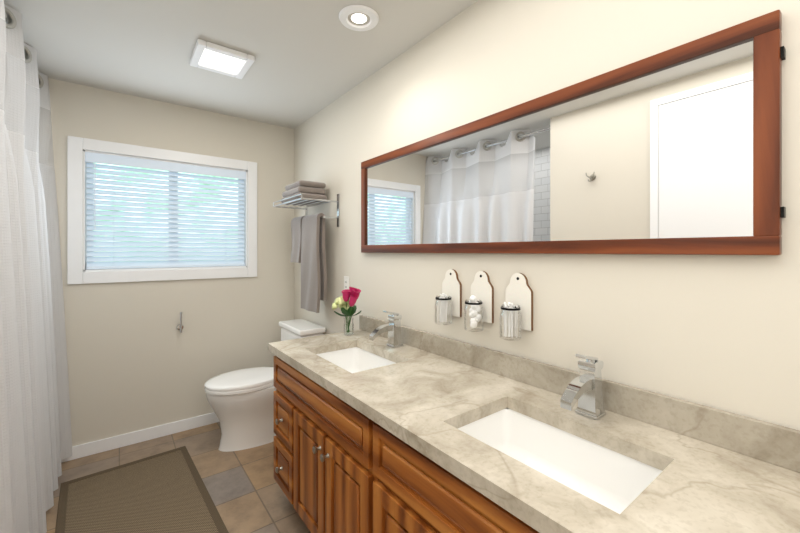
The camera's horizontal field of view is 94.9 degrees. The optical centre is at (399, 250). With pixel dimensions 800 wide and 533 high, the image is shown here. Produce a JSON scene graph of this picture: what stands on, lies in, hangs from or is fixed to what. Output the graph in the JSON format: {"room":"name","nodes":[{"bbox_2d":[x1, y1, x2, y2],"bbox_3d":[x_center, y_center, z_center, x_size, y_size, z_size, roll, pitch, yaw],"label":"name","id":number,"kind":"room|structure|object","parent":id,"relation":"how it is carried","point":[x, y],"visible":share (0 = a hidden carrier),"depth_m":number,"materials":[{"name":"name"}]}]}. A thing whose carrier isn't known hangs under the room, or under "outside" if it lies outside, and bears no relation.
{"room":"bathroom","nodes":[
{"label":"bathroom","id":0,"kind":"room"},
{"bbox_2d":[0,0,71,532],"bbox_3d":[-1.738,0.120,1.705,0.209,2.400,1.523,0,0,-37],"label":"shower curtain","id":1,"kind":"object","parent":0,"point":[35,436],"visible":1,"depth_m":1.67,"materials":[{"name":"white fabric"}]},
{"bbox_2d":[48,78,293,445],"bbox_3d":[-1.922,0.130,2.596,2.580,2.440,0.100,0,0,-37],"label":"wall","id":2,"kind":"structure","parent":0,"point":[137,360],"depth_m":2.69,"materials":[{"name":"beige paint"}]},
{"bbox_2d":[61,412,219,462],"bbox_3d":[-1.605,1.308,2.766,1.670,0.085,0.017,0,0,-37],"label":"baseboard","id":3,"kind":"structure","parent":2,"relation":"attached to","point":[105,444],"depth_m":2.57,"materials":[{"name":"white wood"}]},
{"bbox_2d":[67,136,256,283],"bbox_3d":[-1.697,-0.263,2.756,1.181,0.955,0.120,0,0,-37],"label":"window","id":4,"kind":"structure","parent":2,"relation":"in","point":[78,148],"depth_m":2.56,"materials":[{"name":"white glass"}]},
{"bbox_2d":[85,152,245,268],"bbox_3d":[-1.693,-0.266,2.750,1.009,0.776,0.061,0,0,-37],"label":"window blinds","id":5,"kind":"object","parent":4,"relation":"attached to","point":[109,239],"visible":0.94,"depth_m":2.70,"materials":[{"name":"white plastic"}]},
{"bbox_2d":[176,312,183,332],"bbox_3d":[-1.624,0.524,2.717,0.048,0.152,0.069,0,0,-37],"label":"paper holder","id":6,"kind":"object","parent":2,"relation":"attached to","point":[180,327],"visible":1,"depth_m":2.69,"materials":[{"name":"silver metal"}]},
{"bbox_2d":[46,422,310,532],"bbox_3d":[-0.668,1.390,0.956,2.580,0.080,4.230,0,0,-37],"label":"floor","id":7,"kind":"structure","parent":0,"point":[246,493],"depth_m":2.22,"materials":[{"name":"tile"}]},
{"bbox_2d":[55,446,228,532],"bbox_3d":[-1.232,1.345,1.752,0.630,0.010,1.500,0,0,-40],"label":"rug","id":8,"kind":"object","parent":7,"relation":"on","point":[166,492],"visible":0.96,"depth_m":1.97,"materials":[{"name":"brown fabric"}]},
{"bbox_2d":[204,319,325,451],"bbox_3d":[-0.993,0.959,2.677,0.774,0.782,0.450,0,0,-37],"label":"toilet","id":9,"kind":"object","parent":7,"relation":"on","point":[241,402],"visible":0.48,"depth_m":2.50,"materials":[{"name":"ceramic"}]},
{"bbox_2d":[269,335,799,532],"bbox_3d":[0.118,0.945,1.380,0.608,0.808,1.950,0,0,-37],"label":"bathroom vanity","id":10,"kind":"object","parent":7,"relation":"on","point":[341,470],"depth_m":1.13,"materials":[{"name":"beige stone"}]},
{"bbox_2d":[332,287,360,334],"bbox_3d":[-0.316,0.355,2.192,0.175,0.288,0.211,0,0,-37],"label":"flower vase","id":11,"kind":"object","parent":10,"relation":"on","point":[345,304],"visible":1,"depth_m":2.16,"materials":[{"name":"clear glass"}]},
{"bbox_2d":[369,311,403,347],"bbox_3d":[-0.073,0.404,1.895,0.180,0.191,0.066,0,0,-37],"label":"faucet","id":12,"kind":"object","parent":10,"relation":"on","point":[393,328],"depth_m":1.90,"materials":[{"name":"silver metal"}]},
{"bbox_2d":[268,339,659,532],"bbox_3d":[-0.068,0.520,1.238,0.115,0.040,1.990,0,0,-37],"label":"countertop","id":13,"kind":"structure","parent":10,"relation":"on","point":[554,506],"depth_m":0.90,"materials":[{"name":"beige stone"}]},
{"bbox_2d":[560,353,606,419],"bbox_3d":[0.540,0.404,1.093,0.180,0.191,0.066,0,0,-37],"label":"faucet","id":14,"kind":"object","parent":10,"relation":"on","point":[586,389],"depth_m":1.10,"materials":[{"name":"silver metal"}]},
{"bbox_2d":[4,0,477,128],"bbox_3d":[-0.668,-1.130,0.956,2.580,0.080,4.230,0,0,-37],"label":"ceiling","id":15,"kind":"structure","parent":0,"point":[313,57],"depth_m":1.94,"materials":[{"name":"paint"}]},
{"bbox_2d":[189,39,254,78],"bbox_3d":[-1.007,-1.075,2.075,0.284,0.029,0.284,0,0,-37],"label":"recessed light","id":16,"kind":"object","parent":15,"relation":"in","point":[213,57],"visible":1,"depth_m":2.05,"materials":[{"name":"white plastic"}]},
{"bbox_2d":[339,5,378,30],"bbox_3d":[-0.192,-1.083,1.716,0.188,0.011,0.188,0,0,-37],"label":"recessed light","id":17,"kind":"object","parent":15,"relation":"in","point":[358,17],"visible":1,"depth_m":1.71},
{"bbox_2d":[294,0,799,430],"bbox_3d":[0.317,0.130,1.709,0.100,2.440,4.230,0,0,-37],"label":"wall","id":18,"kind":"structure","parent":0,"point":[721,332],"depth_m":1.26,"materials":[{"name":"beige paint"}]},
{"bbox_2d":[273,180,339,312],"bbox_3d":[-0.719,-0.035,2.749,0.281,0.931,0.592,0,0,-37],"label":"shelf rack","id":19,"kind":"object","parent":18,"relation":"attached to","point":[308,251],"visible":1,"depth_m":2.62,"materials":[{"name":"beige fabric"}]},
{"bbox_2d":[290,215,309,262],"bbox_3d":[-0.784,-0.089,2.869,0.096,0.360,0.190,0,0,-37],"label":"hand towel","id":20,"kind":"object","parent":19,"relation":"hanging from","point":[296,223],"depth_m":2.84,"materials":[{"name":"grey fabric"}]},
{"bbox_2d":[300,212,327,312],"bbox_3d":[-0.633,0.082,2.675,0.090,0.698,0.270,0,0,-37],"label":"bath towel","id":21,"kind":"object","parent":19,"relation":"hanging from","point":[312,227],"depth_m":2.60,"materials":[{"name":"grey fabric"}]},
{"bbox_2d":[344,276,348,289],"bbox_3d":[-0.367,0.230,2.514,0.009,0.114,0.070,0,0,-37],"label":"electrical outlet plate","id":22,"kind":"object","parent":18,"relation":"attached to","point":[346,282],"visible":0.73,"depth_m":2.50,"materials":[{"name":"white plastic"}]},
{"bbox_2d":[434,269,461,324],"bbox_3d":[0.206,0.208,1.687,0.101,0.247,0.115,0,0,-37],"label":"board","id":23,"kind":"object","parent":18,"relation":"attached to","point":[449,301],"visible":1,"depth_m":1.68,"materials":[{"name":"white wood"}]},
{"bbox_2d":[464,271,493,331],"bbox_3d":[0.316,0.208,1.544,0.101,0.247,0.115,0,0,-37],"label":"board","id":24,"kind":"object","parent":18,"relation":"attached to","point":[481,302],"visible":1,"depth_m":1.53,"materials":[{"name":"white wood"}]},
{"bbox_2d":[499,273,532,340],"bbox_3d":[0.427,0.208,1.399,0.101,0.247,0.115,0,0,-37],"label":"board","id":25,"kind":"object","parent":18,"relation":"attached to","point":[517,310],"visible":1,"depth_m":1.40,"materials":[{"name":"white wood"}]},
{"bbox_2d":[361,10,785,254],"bbox_3d":[0.327,-0.275,1.587,0.028,0.570,1.856,0,0,-37],"label":"mirror","id":26,"kind":"object","parent":18,"relation":"attached to","point":[677,150],"visible":1,"depth_m":1.13,"materials":[{"name":"brown wood"}]},
{"label":"outside","id":27,"kind":"structure","parent":0,"visible":0},
{"bbox_2d":[94,163,237,261],"bbox_3d":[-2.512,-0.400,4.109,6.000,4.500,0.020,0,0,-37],"label":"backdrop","id":28,"kind":"structure","parent":27,"point":[160,203],"depth_m":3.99,"materials":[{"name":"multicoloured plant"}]}
]}

